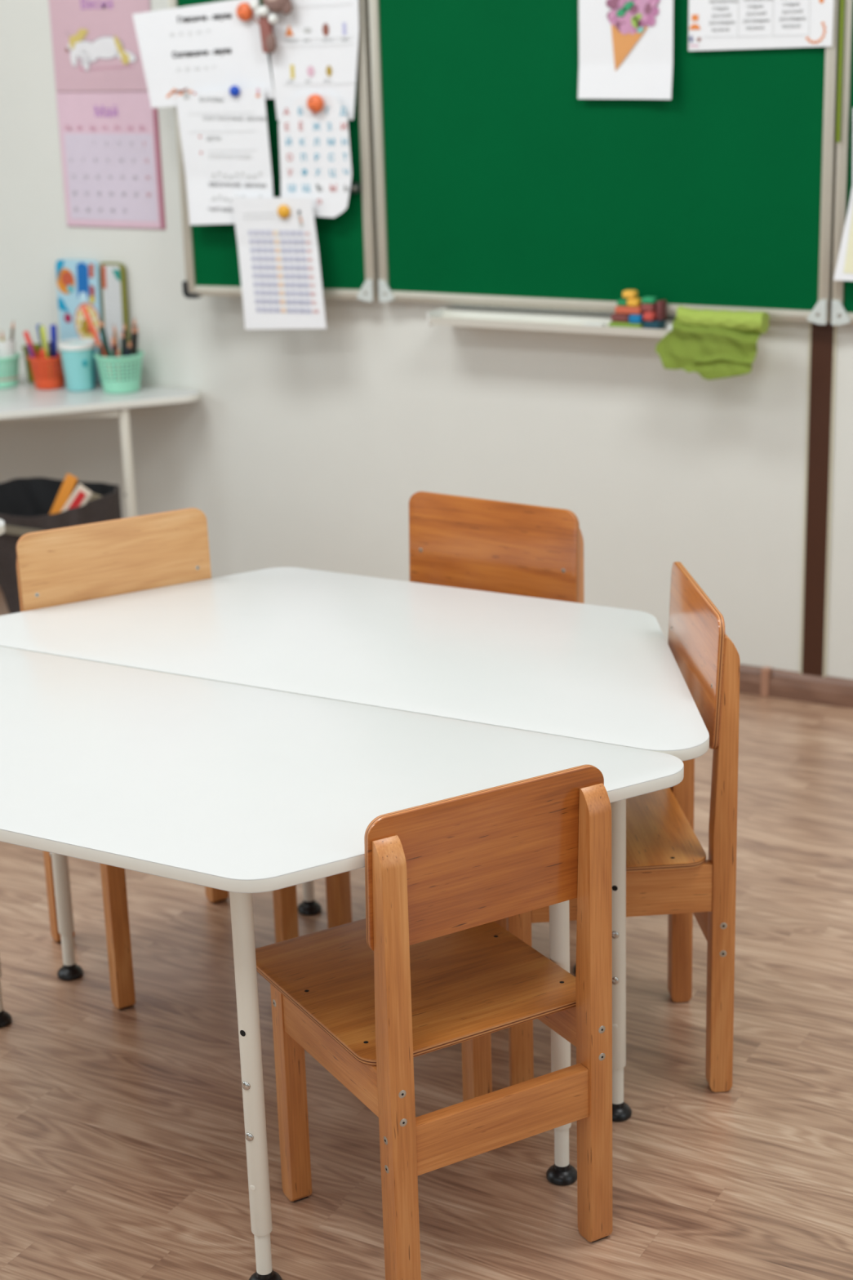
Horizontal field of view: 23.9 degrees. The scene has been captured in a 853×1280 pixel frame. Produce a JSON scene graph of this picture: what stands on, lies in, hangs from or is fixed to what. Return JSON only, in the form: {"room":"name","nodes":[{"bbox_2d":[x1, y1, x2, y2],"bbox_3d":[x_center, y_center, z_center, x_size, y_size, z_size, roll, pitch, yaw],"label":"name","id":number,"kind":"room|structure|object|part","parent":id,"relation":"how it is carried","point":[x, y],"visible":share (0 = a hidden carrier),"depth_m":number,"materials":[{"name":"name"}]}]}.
{"room":"classroom","nodes":[
{"label":"classroom","id":0,"kind":"room"},
{"bbox_2d":[0,589,852,1279],"bbox_3d":[-0.742,1.092,1.650,7.400,0.100,6.786,8,20,29],"label":"floor","id":1,"kind":"structure","parent":0,"point":[123,1153],"depth_m":2.81,"materials":[{"name":"brown wood"}]},
{"bbox_2d":[0,519,4,534],"bbox_3d":[-1.414,0.054,3.876,1.225,0.580,0.543,8,20,29],"label":"table","id":2,"kind":"object","parent":1,"relation":"on","point":[2,522],"visible":1,"depth_m":3.69,"materials":[{"name":"white laminate"}]},
{"bbox_2d":[0,476,121,613],"bbox_3d":[-0.872,-0.135,4.647,0.355,0.441,0.233,8,20,29],"label":"storage bin","id":3,"kind":"object","parent":1,"relation":"on","point":[26,504],"visible":0.19,"depth_m":4.58,"materials":[{"name":"black fabric"}]},
{"bbox_2d":[48,473,78,514],"bbox_3d":[-0.865,-0.254,4.615,0.149,0.252,0.020,-6,18,-13],"label":"booklet","id":4,"kind":"object","parent":3,"relation":"in","point":[66,490],"visible":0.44,"depth_m":4.60,"materials":[{"name":"paper"}]},
{"bbox_2d":[60,484,93,511],"bbox_3d":[-0.848,-0.239,4.592,0.186,0.233,0.020,-4,18,-6],"label":"booklet","id":5,"kind":"object","parent":3,"relation":"in","point":[81,495],"visible":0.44,"depth_m":4.57,"materials":[{"name":"paper"}]},
{"bbox_3d":[-0.814,-0.286,4.577,0.018,0.120,0.001,36,11,4],"label":"printed panel","id":6,"kind":"part","parent":5,"relation":"part of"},
{"bbox_2d":[87,493,101,502],"bbox_3d":[-0.785,-0.209,4.630,0.149,0.273,0.044,5,19,21],"label":"cardboard sleeve","id":7,"kind":"object","parent":3,"relation":"in","point":[93,496],"visible":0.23,"depth_m":4.60,"materials":[{"name":"cardboard"}]},
{"bbox_2d":[0,375,199,517],"bbox_3d":[-1.319,-0.361,5.185,1.526,0.580,0.506,8,20,29],"label":"side table","id":8,"kind":"object","parent":1,"relation":"on","point":[21,402],"visible":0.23,"depth_m":4.87,"materials":[{"name":"white laminate"}]},
{"bbox_2d":[0,352,20,388],"bbox_3d":[-1.074,-0.680,5.071,0.107,0.077,0.107,8,20,29],"label":"basket","id":9,"kind":"object","parent":8,"relation":"on","point":[11,381],"visible":0.94,"depth_m":5.04,"materials":[{"name":"green plastic"}]},
{"bbox_2d":[0,337,15,377],"bbox_3d":[-1.060,-0.702,5.067,0.054,0.109,0.054,8,20,29],"label":"paper cup","id":10,"kind":"object","parent":9,"relation":"in","point":[7,348],"visible":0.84,"depth_m":5.04,"materials":[{"name":"paper"}]},
{"bbox_2d":[0,330,4,341],"bbox_3d":[-1.066,-0.718,5.066,0.008,0.128,0.008,-5,18,-15],"label":"pencil","id":11,"kind":"object","parent":10,"relation":"in","point":[2,333],"visible":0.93,"depth_m":5.05,"materials":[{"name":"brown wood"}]},
{"bbox_2d":[9,320,14,340],"bbox_3d":[-1.046,-0.728,5.056,0.032,0.154,0.008,1,18,9],"label":"pencil","id":12,"kind":"object","parent":10,"relation":"in","point":[12,325],"visible":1,"depth_m":5.04,"materials":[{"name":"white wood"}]},
{"bbox_2d":[21,343,48,382],"bbox_3d":[-0.994,-0.705,5.120,0.067,0.090,0.067,8,20,29],"label":"basket","id":13,"kind":"object","parent":8,"relation":"on","point":[37,347],"visible":0.41,"depth_m":5.10,"materials":[{"name":"green plastic"}]},
{"bbox_2d":[26,351,64,389],"bbox_3d":[-0.946,-0.673,5.033,0.101,0.080,0.101,8,20,29],"label":"basket","id":14,"kind":"object","parent":8,"relation":"on","point":[51,383],"visible":0.84,"depth_m":5.00,"materials":[{"name":"orange plastic"}]},
{"bbox_2d":[26,344,40,378],"bbox_3d":[-0.979,-0.687,5.024,0.033,0.105,0.011,-2,17,-1],"label":"marker","id":15,"kind":"object","parent":14,"relation":"in","point":[28,346],"visible":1,"depth_m":5.01,"materials":[{"name":"plastic"}]},
{"bbox_2d":[22,330,44,378],"bbox_3d":[-0.980,-0.706,5.035,0.053,0.136,0.013,4,18,18],"label":"marker","id":16,"kind":"object","parent":14,"relation":"in","point":[26,335],"visible":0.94,"depth_m":5.02,"materials":[{"name":"plastic"}]},
{"bbox_2d":[35,324,43,348],"bbox_3d":[-0.959,-0.719,5.053,0.013,0.147,0.047,-18,23,-41],"label":"marker","id":17,"kind":"object","parent":14,"relation":"in","point":[37,326],"visible":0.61,"depth_m":5.04,"materials":[{"name":"plastic"}]},
{"bbox_2d":[39,348,48,378],"bbox_3d":[-0.950,-0.678,5.008,0.013,0.097,0.030,4,18,17],"label":"marker","id":18,"kind":"object","parent":14,"relation":"in","point":[42,354],"visible":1,"depth_m":4.99,"materials":[{"name":"plastic"}]},
{"bbox_2d":[39,325,50,377],"bbox_3d":[-0.952,-0.713,5.033,0.012,0.146,0.032,-15,22,-36],"label":"marker","id":19,"kind":"object","parent":14,"relation":"in","point":[42,328],"visible":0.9,"depth_m":5.02,"materials":[{"name":"plastic"}]},
{"bbox_2d":[48,341,54,377],"bbox_3d":[-0.932,-0.687,5.003,0.011,0.114,0.027,-6,18,-14],"label":"marker","id":20,"kind":"object","parent":14,"relation":"in","point":[50,343],"visible":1,"depth_m":4.99,"materials":[{"name":"plastic"}]},
{"bbox_2d":[49,324,57,377],"bbox_3d":[-0.928,-0.711,5.015,0.025,0.152,0.016,13,23,39],"label":"marker","id":21,"kind":"object","parent":14,"relation":"in","point":[52,327],"visible":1,"depth_m":5.00,"materials":[{"name":"plastic"}]},
{"bbox_3d":[-1.331,-0.611,5.104,1.278,0.022,0.339,8,20,29],"label":"frame","id":22,"kind":"part","parent":8,"relation":"part of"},
{"bbox_2d":[57,338,96,391],"bbox_3d":[-0.862,-0.681,4.985,0.094,0.118,0.094,8,20,29],"label":"tumbler","id":23,"kind":"object","parent":8,"relation":"on","point":[77,358],"visible":1,"depth_m":4.96,"materials":[{"name":"teal plastic"}]},
{"bbox_2d":[55,258,103,382],"bbox_3d":[-0.871,-0.803,5.063,0.132,0.304,0.021,8,20,28],"label":"folder","id":24,"kind":"object","parent":8,"relation":"on","point":[77,281],"visible":0.74,"depth_m":5.04,"materials":[{"name":"paper"}]},
{"bbox_2d":[100,262,129,351],"bbox_3d":[-0.775,-0.789,5.014,0.078,0.300,0.020,8,20,29],"label":"notebook","id":25,"kind":"object","parent":8,"relation":"on","point":[113,277],"visible":0.54,"depth_m":4.99,"materials":[{"name":"grey paper"}]},
{"bbox_2d":[93,349,144,393],"bbox_3d":[-0.754,-0.661,4.955,0.123,0.092,0.123,8,20,29],"label":"basket","id":26,"kind":"object","parent":8,"relation":"on","point":[110,386],"visible":0.96,"depth_m":4.92,"materials":[{"name":"green plastic"}]},
{"bbox_2d":[80,305,111,377],"bbox_3d":[-0.802,-0.719,4.947,0.093,0.203,0.014,6,19,23],"label":"marker","id":27,"kind":"object","parent":26,"relation":"in","point":[84,309],"visible":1,"depth_m":4.93,"materials":[{"name":"plastic"}]},
{"bbox_2d":[97,339,108,380],"bbox_3d":[-0.794,-0.680,4.945,0.023,0.126,0.009,-10,19,-23],"label":"pencil","id":28,"kind":"object","parent":26,"relation":"in","point":[100,348],"visible":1,"depth_m":4.93,"materials":[{"name":"brown wood"}]},
{"bbox_2d":[98,319,110,356],"bbox_3d":[-0.786,-0.708,4.960,0.036,0.171,0.009,2,18,11],"label":"pencil","id":29,"kind":"object","parent":26,"relation":"in","point":[100,326],"visible":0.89,"depth_m":4.95,"materials":[{"name":"brown wood"}]},
{"bbox_2d":[101,320,111,356],"bbox_3d":[-0.786,-0.711,4.978,0.036,0.164,0.009,10,21,32],"label":"pencil","id":30,"kind":"object","parent":26,"relation":"in","point":[103,326],"visible":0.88,"depth_m":4.97,"materials":[{"name":"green wood"}]},
{"bbox_2d":[111,335,112,352],"bbox_3d":[-0.766,-0.686,4.954,0.017,0.130,0.009,-9,19,-22],"label":"pencil","id":31,"kind":"object","parent":26,"relation":"in","point":[111,335],"visible":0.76,"depth_m":4.93,"materials":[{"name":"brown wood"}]},
{"bbox_2d":[111,337,115,381],"bbox_3d":[-0.764,-0.675,4.911,0.009,0.135,0.026,-16,23,-38],"label":"pencil","id":32,"kind":"object","parent":26,"relation":"in","point":[113,341],"visible":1,"depth_m":4.89,"materials":[{"name":"brown wood"}]},
{"bbox_2d":[112,333,116,381],"bbox_3d":[-0.760,-0.682,4.923,0.009,0.141,0.018,-6,18,-14],"label":"pencil","id":33,"kind":"object","parent":26,"relation":"in","point":[113,333],"visible":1,"depth_m":4.91,"materials":[{"name":"wood"}]},
{"bbox_2d":[112,324,118,349],"bbox_3d":[-0.762,-0.704,4.971,0.009,0.154,0.025,-14,21,-34],"label":"pencil","id":34,"kind":"object","parent":26,"relation":"in","point":[114,331],"visible":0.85,"depth_m":4.96,"materials":[{"name":"brown wood"}]},
{"bbox_2d":[116,346,119,380],"bbox_3d":[-0.753,-0.663,4.908,0.009,0.114,0.026,-11,20,-27],"label":"pencil","id":35,"kind":"object","parent":26,"relation":"in","point":[117,349],"visible":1,"depth_m":4.89,"materials":[{"name":"brown wood"}]},
{"bbox_2d":[120,330,124,380],"bbox_3d":[-0.742,-0.684,4.911,0.009,0.152,0.028,-11,20,-27],"label":"pencil","id":36,"kind":"object","parent":26,"relation":"in","point":[122,354],"visible":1,"depth_m":4.89,"materials":[{"name":"brown wood"}]},
{"bbox_2d":[120,322,126,365],"bbox_3d":[-0.746,-0.701,4.941,0.027,0.164,0.009,1,18,8],"label":"pencil","id":37,"kind":"object","parent":26,"relation":"in","point":[124,330],"visible":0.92,"depth_m":4.92,"materials":[{"name":"brown wood"}]},
{"bbox_2d":[124,334,128,380],"bbox_3d":[-0.742,-0.698,4.969,0.009,0.143,0.023,-3,18,-5],"label":"pencil","id":38,"kind":"object","parent":26,"relation":"in","point":[126,349],"visible":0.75,"depth_m":4.96,"materials":[{"name":"brown wood"}]},
{"bbox_2d":[127,340,131,380],"bbox_3d":[-0.727,-0.674,4.915,0.009,0.128,0.034,-12,20,-30],"label":"pencil","id":39,"kind":"object","parent":26,"relation":"in","point":[129,344],"visible":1,"depth_m":4.89,"materials":[{"name":"brown wood"}]},
{"bbox_2d":[130,324,134,372],"bbox_3d":[-0.724,-0.693,4.919,0.009,0.163,0.048,-18,24,-41],"label":"pencil","id":40,"kind":"object","parent":26,"relation":"in","point":[132,336],"visible":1,"depth_m":4.89,"materials":[{"name":"brown wood"}]},
{"bbox_2d":[130,316,136,378],"bbox_3d":[-0.725,-0.706,4.936,0.042,0.177,0.009,9,21,31],"label":"pencil","id":41,"kind":"object","parent":26,"relation":"in","point":[134,321],"visible":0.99,"depth_m":4.91,"materials":[{"name":"brown wood"}]},
{"bbox_2d":[133,324,137,378],"bbox_3d":[-0.719,-0.702,4.960,0.026,0.154,0.009,2,18,13],"label":"pencil","id":42,"kind":"object","parent":26,"relation":"in","point":[135,344],"visible":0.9,"depth_m":4.95,"materials":[{"name":"brown wood"}]},
{"bbox_3d":[-0.725,-0.332,4.932,0.025,0.486,0.025,8,20,29],"label":"leg","id":43,"kind":"part","parent":8,"relation":"part of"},
{"bbox_2d":[15,507,298,1010],"bbox_3d":[-0.409,0.183,3.169,0.325,0.699,0.380,-11,20,-27],"label":"child chair","id":44,"kind":"object","parent":1,"relation":"on","point":[57,566],"visible":0.21,"depth_m":3.20,"materials":[{"name":"brown wood"}]},
{"bbox_3d":[-0.616,0.177,3.253,0.031,0.671,0.032,-11,20,-27],"label":"leg","id":45,"kind":"part","parent":44,"relation":"part of","materials":[{"name":"brown wood"}]},
{"bbox_3d":[-0.496,-0.101,3.226,0.321,0.185,0.016,-11,20,-28],"label":"backrest","id":46,"kind":"part","parent":44,"relation":"part of","materials":[{"name":"brown wood"}]},
{"bbox_3d":[-0.475,0.400,3.067,0.029,0.348,0.031,-11,20,-27],"label":"leg","id":47,"kind":"part","parent":44,"relation":"part of","materials":[{"name":"brown wood"}]},
{"bbox_3d":[-0.372,0.128,3.382,0.031,0.671,0.032,-11,20,-27],"label":"leg","id":48,"kind":"part","parent":44,"relation":"part of","materials":[{"name":"brown wood"}]},
{"bbox_3d":[-0.229,0.351,3.198,0.029,0.348,0.031,-11,20,-28],"label":"leg","id":49,"kind":"part","parent":44,"relation":"part of","materials":[{"name":"brown wood"}]},
{"bbox_2d":[0,646,684,1279],"bbox_3d":[-0.334,0.420,2.611,1.235,0.580,0.543,8,20,28],"label":"table","id":50,"kind":"object","parent":1,"relation":"on","point":[240,790],"visible":0.78,"depth_m":2.45,"materials":[{"name":"white laminate"}]},
{"bbox_3d":[-0.204,0.473,2.328,0.025,0.486,0.025,8,20,28],"label":"leg","id":51,"kind":"part","parent":50,"relation":"part of","materials":[{"name":"metal"}]},
{"bbox_3d":[0.168,0.397,2.531,0.025,0.486,0.025,8,20,28],"label":"leg","id":52,"kind":"part","parent":50,"relation":"part of","materials":[{"name":"metal"}]},
{"bbox_2d":[0,567,709,1121],"bbox_3d":[-0.072,0.268,3.065,1.226,0.580,0.545,8,20,28],"label":"table","id":53,"kind":"object","parent":1,"relation":"on","point":[609,675],"visible":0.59,"depth_m":2.91,"materials":[{"name":"white laminate"}]},
{"bbox_3d":[-0.580,0.232,3.128,0.025,0.486,0.025,8,20,28],"label":"leg","id":54,"kind":"part","parent":53,"relation":"part of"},
{"bbox_3d":[0.253,0.349,2.676,0.025,0.486,0.025,8,20,28],"label":"leg","id":55,"kind":"part","parent":53,"relation":"part of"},
{"bbox_2d":[255,764,612,1279],"bbox_3d":[-0.004,0.425,2.488,0.317,0.624,0.380,-11,20,-28],"label":"child chair","id":56,"kind":"object","parent":1,"relation":"on","point":[429,966],"visible":0.97,"depth_m":2.35,"materials":[{"name":"brown wood"}]},
{"bbox_3d":[-0.172,0.572,2.559,0.029,0.309,0.031,-11,20,-28],"label":"leg","id":57,"kind":"part","parent":56,"relation":"part of","materials":[{"name":"brown wood"}]},
{"bbox_3d":[-0.035,0.502,2.284,0.031,0.599,0.032,-11,20,-28],"label":"leg","id":58,"kind":"part","parent":56,"relation":"part of","materials":[{"name":"brown wood"}]},
{"bbox_3d":[-0.014,0.417,2.503,0.317,0.009,0.342,-11,20,-28],"label":"seat","id":59,"kind":"part","parent":56,"relation":"part of","materials":[{"name":"orange wood"}]},
{"bbox_3d":[0.066,0.523,2.688,0.029,0.309,0.031,-11,20,-28],"label":"leg","id":60,"kind":"part","parent":56,"relation":"part of","materials":[{"name":"brown wood"}]},
{"bbox_3d":[0.070,0.246,2.286,0.313,0.165,0.016,-11,20,-28],"label":"backrest","id":61,"kind":"part","parent":56,"relation":"part of","materials":[{"name":"orange wood"}]},
{"bbox_3d":[0.201,0.454,2.412,0.031,0.599,0.032,-11,20,-28],"label":"leg","id":62,"kind":"part","parent":56,"relation":"part of","materials":[{"name":"brown wood"}]},
{"bbox_2d":[325,491,584,928],"bbox_3d":[0.025,0.150,3.232,0.327,0.698,0.380,10,21,33],"label":"child chair","id":63,"kind":"object","parent":1,"relation":"on","point":[456,541],"visible":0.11,"depth_m":3.27,"materials":[{"name":"brown wood"}]},
{"bbox_3d":[-0.148,0.324,3.278,0.029,0.348,0.031,10,21,33],"label":"leg","id":64,"kind":"part","parent":63,"relation":"part of","materials":[{"name":"brown wood"}]},
{"bbox_3d":[0.107,-0.137,3.281,0.322,0.185,0.016,10,21,33],"label":"backrest","id":65,"kind":"part","parent":63,"relation":"part of","materials":[{"name":"orange wood"}]},
{"bbox_3d":[0.238,0.137,3.296,0.031,0.670,0.032,10,21,33],"label":"leg","id":66,"kind":"part","parent":63,"relation":"part of","materials":[{"name":"brown wood"}]},
{"bbox_2d":[494,561,740,1092],"bbox_3d":[0.218,0.268,2.844,0.380,0.696,0.312,-3,18,-4],"label":"child chair","id":67,"kind":"object","parent":1,"relation":"on","point":[668,871],"visible":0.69,"depth_m":2.74,"materials":[{"name":"brown wood"}]},
{"bbox_3d":[0.105,0.399,3.017,0.031,0.346,0.029,-3,18,-4],"label":"leg","id":68,"kind":"part","parent":67,"relation":"part of","materials":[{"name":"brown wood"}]},
{"bbox_3d":[0.128,0.479,2.760,0.031,0.346,0.029,-3,18,-4],"label":"leg","id":69,"kind":"part","parent":67,"relation":"part of","materials":[{"name":"brown wood"}]},
{"bbox_3d":[0.199,0.265,2.841,0.342,0.009,0.312,-3,18,-4],"label":"seat","id":70,"kind":"part","parent":67,"relation":"part of","materials":[{"name":"orange wood"}]},
{"bbox_3d":[0.379,0.231,2.988,0.032,0.668,0.031,-3,18,-4],"label":"leg","id":71,"kind":"part","parent":67,"relation":"part of","materials":[{"name":"brown wood"}]},
{"bbox_3d":[0.370,0.015,2.779,0.016,0.184,0.308,-3,18,-4],"label":"backrest","id":72,"kind":"part","parent":67,"relation":"part of","materials":[{"name":"orange wood"}]},
{"bbox_3d":[0.402,0.310,2.733,0.032,0.668,0.031,-3,18,-4],"label":"leg","id":73,"kind":"part","parent":67,"relation":"part of","materials":[{"name":"brown wood"}]},
{"bbox_2d":[0,0,852,679],"bbox_3d":[0.865,-1.259,3.956,7.400,2.900,0.100,8,20,29],"label":"wall","id":74,"kind":"structure","parent":0,"point":[300,448],"depth_m":4.68,"materials":[{"name":"white paint"}]},
{"bbox_2d":[48,0,165,229],"bbox_3d":[-0.775,-1.316,4.854,0.303,0.633,0.007,8,20,29],"label":"wall calendar","id":75,"kind":"object","parent":74,"relation":"attached to","point":[110,140],"visible":0.95,"depth_m":4.87,"materials":[{"name":"pink paper"}]},
{"bbox_2d":[426,306,674,337],"bbox_3d":[0.342,-0.681,4.335,0.728,0.031,0.099,8,20,29],"label":"chalk tray","id":76,"kind":"object","parent":74,"relation":"attached to","point":[445,316],"visible":0.73,"depth_m":4.38,"materials":[{"name":"metal"}]},
{"bbox_2d":[583,322,606,326],"bbox_3d":[0.360,-0.674,4.301,0.044,0.006,0.024,8,20,29],"label":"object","id":77,"kind":"object","parent":76,"relation":"on","point":[587,323],"visible":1,"depth_m":4.29,"materials":[{"name":"white plastic"}]},
{"bbox_2d":[608,321,643,328],"bbox_3d":[0.427,-0.669,4.268,0.074,0.012,0.040,8,20,29],"label":"block","id":78,"kind":"object","parent":76,"relation":"on","point":[620,324],"visible":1,"depth_m":4.25,"materials":[{"name":"plastic"}]},
{"bbox_2d":[611,313,631,322],"bbox_3d":[0.417,-0.686,4.276,0.040,0.016,0.036,8,20,29],"label":"block","id":79,"kind":"object","parent":78,"relation":"on","point":[623,317],"visible":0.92,"depth_m":4.26,"materials":[{"name":"plastic"}]},
{"bbox_2d":[615,305,645,314],"bbox_3d":[0.432,-0.701,4.262,0.058,0.016,0.034,8,20,29],"label":"block","id":80,"kind":"object","parent":79,"relation":"on","point":[626,309],"visible":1,"depth_m":4.25,"materials":[{"name":"plastic"}]},
{"bbox_2d":[617,298,628,306],"bbox_3d":[0.419,-0.717,4.267,0.024,0.012,0.026,8,20,29],"label":"block","id":81,"kind":"object","parent":80,"relation":"on","point":[623,302],"visible":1,"depth_m":4.26,"materials":[{"name":"plastic"}]},
{"bbox_2d":[626,297,641,306],"bbox_3d":[0.439,-0.714,4.249,0.026,0.016,0.028,8,20,29],"label":"block","id":82,"kind":"object","parent":80,"relation":"on","point":[634,302],"visible":1,"depth_m":4.24,"materials":[{"name":"plastic"}]},
{"bbox_2d":[622,289,638,298],"bbox_3d":[0.431,-0.731,4.252,0.028,0.016,0.026,8,20,29],"label":"block","id":83,"kind":"object","parent":82,"relation":"on","point":[631,294],"visible":1,"depth_m":4.24,"materials":[{"name":"plastic"}]},
{"bbox_2d":[629,313,645,323],"bbox_3d":[0.447,-0.680,4.253,0.026,0.017,0.038,8,20,29],"label":"block","id":84,"kind":"object","parent":78,"relation":"on","point":[633,318],"visible":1,"depth_m":4.24,"materials":[{"name":"plastic"}]},
{"bbox_2d":[643,319,665,328],"bbox_3d":[0.481,-0.665,4.242,0.036,0.018,0.040,8,20,29],"label":"block","id":85,"kind":"object","parent":76,"relation":"on","point":[655,324],"visible":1,"depth_m":4.23,"materials":[{"name":"plastic"}]},
{"bbox_2d":[643,311,656,320],"bbox_3d":[0.473,-0.684,4.241,0.024,0.018,0.036,8,20,29],"label":"block","id":86,"kind":"object","parent":85,"relation":"on","point":[647,316],"visible":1,"depth_m":4.23,"materials":[{"name":"plastic"}]},
{"bbox_2d":[641,302,656,311],"bbox_3d":[0.470,-0.702,4.241,0.026,0.016,0.030,8,20,29],"label":"block","id":87,"kind":"object","parent":86,"relation":"on","point":[645,307],"visible":1,"depth_m":4.23,"materials":[{"name":"plastic"}]},
{"bbox_2d":[641,296,657,303],"bbox_3d":[0.470,-0.716,4.237,0.028,0.013,0.026,8,20,29],"label":"block","id":88,"kind":"object","parent":87,"relation":"on","point":[646,300],"visible":1,"depth_m":4.23,"materials":[{"name":"plastic"}]},
{"bbox_2d":[656,299,666,320],"bbox_3d":[0.495,-0.695,4.238,0.012,0.040,0.030,8,20,29],"label":"block","id":89,"kind":"object","parent":85,"relation":"on","point":[661,305],"visible":1,"depth_m":4.23,"materials":[{"name":"plastic"}]},
{"bbox_2d":[655,306,769,380],"bbox_3d":[0.587,-0.613,4.152,0.230,0.142,0.077,8,20,29],"label":"cleaning cloth","id":90,"kind":"object","parent":76,"relation":"on","point":[712,344],"visible":1,"depth_m":4.13,"materials":[{"name":"fabric"}]},
{"bbox_2d":[368,0,840,324],"bbox_3d":[0.343,-1.194,4.197,1.064,1.017,0.032,8,20,29],"label":"chalkboard","id":91,"kind":"object","parent":74,"relation":"attached to","point":[496,184],"visible":1,"depth_m":4.26,"materials":[{"name":"green ceramic"}]},
{"bbox_2d":[167,0,378,302],"bbox_3d":[-0.359,-1.281,4.547,0.493,1.020,0.032,5,19,21],"label":"chalkboard","id":92,"kind":"object","parent":91,"relation":"attached to","point":[347,241],"visible":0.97,"depth_m":4.60,"materials":[{"name":"green ceramic"}]},
{"bbox_2d":[132,0,274,107],"bbox_3d":[-0.506,-1.332,4.562,0.342,0.238,0.009,4,19,19],"label":"paper sheet","id":93,"kind":"object","parent":92,"relation":"attached to","point":[201,48],"visible":1,"depth_m":4.56,"materials":[{"name":"white"}]},
{"bbox_2d":[235,2,253,21],"bbox_3d":[-0.408,-1.401,4.486,0.040,0.040,0.014,5,19,21],"label":"magnet","id":94,"kind":"object","parent":93,"relation":"attached to","point":[244,12],"visible":1,"depth_m":4.48},
{"bbox_2d":[175,87,273,225],"bbox_3d":[-0.461,-1.105,4.601,0.242,0.307,0.013,5,19,22],"label":"paper sheet","id":95,"kind":"object","parent":92,"relation":"attached to","point":[224,137],"visible":1,"depth_m":4.60,"materials":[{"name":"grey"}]},
{"bbox_2d":[229,84,239,97],"bbox_3d":[-0.435,-1.240,4.543,0.025,0.025,0.012,5,19,21],"label":"magnet","id":96,"kind":"object","parent":95,"relation":"attached to","point":[234,91],"visible":1,"depth_m":4.54},
{"bbox_2d":[249,0,292,53],"bbox_3d":[-0.342,-1.373,4.455,0.096,0.142,0.041,5,19,21],"label":"doll","id":97,"kind":"object","parent":92,"relation":"hanging from","point":[268,42],"visible":1,"depth_m":4.45,"materials":[{"name":"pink plastic"}]},
{"bbox_2d":[231,197,326,328],"bbox_3d":[-0.338,-0.860,4.605,0.232,0.300,0.018,5,19,21],"label":"sheet","id":98,"kind":"object","parent":92,"relation":"attached to","point":[279,263],"visible":1,"depth_m":4.61,"materials":[{"name":"white paper"}]},
{"bbox_2d":[277,204,290,218],"bbox_3d":[-0.326,-0.972,4.563,0.031,0.031,0.012,5,19,21],"label":"magnet","id":99,"kind":"object","parent":98,"relation":"attached to","point":[283,211],"visible":1,"depth_m":4.56},
{"bbox_2d":[268,0,359,119],"bbox_3d":[-0.249,-1.320,4.463,0.224,0.322,0.007,5,19,21],"label":"paper sheet","id":100,"kind":"object","parent":92,"relation":"attached to","point":[316,51],"visible":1,"depth_m":4.47,"materials":[{"name":"grey"}]},
{"bbox_2d":[278,93,351,217],"bbox_3d":[-0.252,-1.088,4.527,0.178,0.270,0.009,5,19,21],"label":"sheet","id":101,"kind":"object","parent":92,"relation":"attached to","point":[315,157],"visible":1,"depth_m":4.53,"materials":[{"name":"white paper"}]},
{"bbox_2d":[306,93,324,112],"bbox_3d":[-0.250,-1.194,4.477,0.040,0.040,0.014,5,19,21],"label":"magnet","id":102,"kind":"object","parent":101,"relation":"attached to","point":[315,103],"visible":1,"depth_m":4.47},
{"bbox_2d":[350,182,360,193],"bbox_3d":[-0.162,-1.019,4.535,0.026,0.026,0.015,5,19,21],"label":"magnet","id":103,"kind":"object","parent":92,"relation":"attached to","point":[355,187],"visible":1,"depth_m":4.53,"materials":[{"name":"metal"}]},
{"bbox_3d":[-0.141,-0.800,4.601,0.039,0.050,0.006,5,19,21],"label":"corner plate","id":104,"kind":"part","parent":92,"relation":"part of","materials":[{"name":"white plastic"}]},
{"bbox_3d":[-0.091,-0.793,4.577,0.039,0.050,0.006,8,20,29],"label":"corner plate","id":105,"kind":"part","parent":91,"relation":"part of","materials":[{"name":"white plastic"}]},
{"bbox_2d":[577,0,673,99],"bbox_3d":[0.407,-1.257,4.116,0.216,0.292,0.014,9,21,31],"label":"drawing","id":106,"kind":"object","parent":91,"relation":"attached to","point":[626,46],"visible":1,"depth_m":4.13,"materials":[{"name":"white paper"}]},
{"bbox_2d":[688,0,834,50],"bbox_3d":[0.659,-1.267,3.966,0.304,0.198,0.005,8,20,29],"label":"lesson schedule","id":107,"kind":"object","parent":91,"relation":"attached to","point":[713,24],"visible":1,"depth_m":3.98,"materials":[{"name":"white paper"}]},
{"bbox_3d":[0.794,-0.667,4.089,0.039,0.050,0.006,8,20,29],"label":"corner plate","id":108,"kind":"part","parent":91,"relation":"part of","materials":[{"name":"white plastic"}]},
{"bbox_2d":[831,0,852,325],"bbox_3d":[1.020,-1.093,3.814,0.493,1.020,0.033,9,20,31],"label":"chalkboard","id":109,"kind":"object","parent":91,"relation":"attached to","point":[842,291],"depth_m":3.98,"materials":[{"name":"green ceramic"}]},
{"bbox_3d":[0.805,-1.208,3.896,0.008,0.476,0.003,8,20,29],"label":"green ruler strip","id":110,"kind":"part","parent":109,"relation":"part of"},
{"bbox_3d":[0.838,-0.660,4.064,0.039,0.050,0.006,9,20,31],"label":"corner plate","id":111,"kind":"part","parent":109,"relation":"part of","materials":[{"name":"white plastic"}]},
{"bbox_2d":[833,181,852,280],"bbox_3d":[0.894,-0.869,3.937,0.186,0.333,0.019,9,20,31],"label":"sheet","id":112,"kind":"object","parent":109,"relation":"attached to","point":[844,269],"visible":1,"depth_m":4.00,"materials":[{"name":"white paper"}]},
{"bbox_2d":[739,664,852,708],"bbox_3d":[0.877,0.110,4.332,7.200,0.063,0.022,8,20,29],"label":"baseboard","id":113,"kind":"structure","parent":74,"relation":"attached to","point":[768,682],"depth_m":4.37,"materials":[{"name":"brown wood"}]},
{"bbox_2d":[800,321,836,677],"bbox_3d":[0.809,-0.801,4.078,0.056,1.842,0.006,8,20,29],"label":"trim","id":114,"kind":"structure","parent":74,"relation":"attached to","point":[822,338],"depth_m":4.23,"materials":[{"name":"wood"}]}
]}

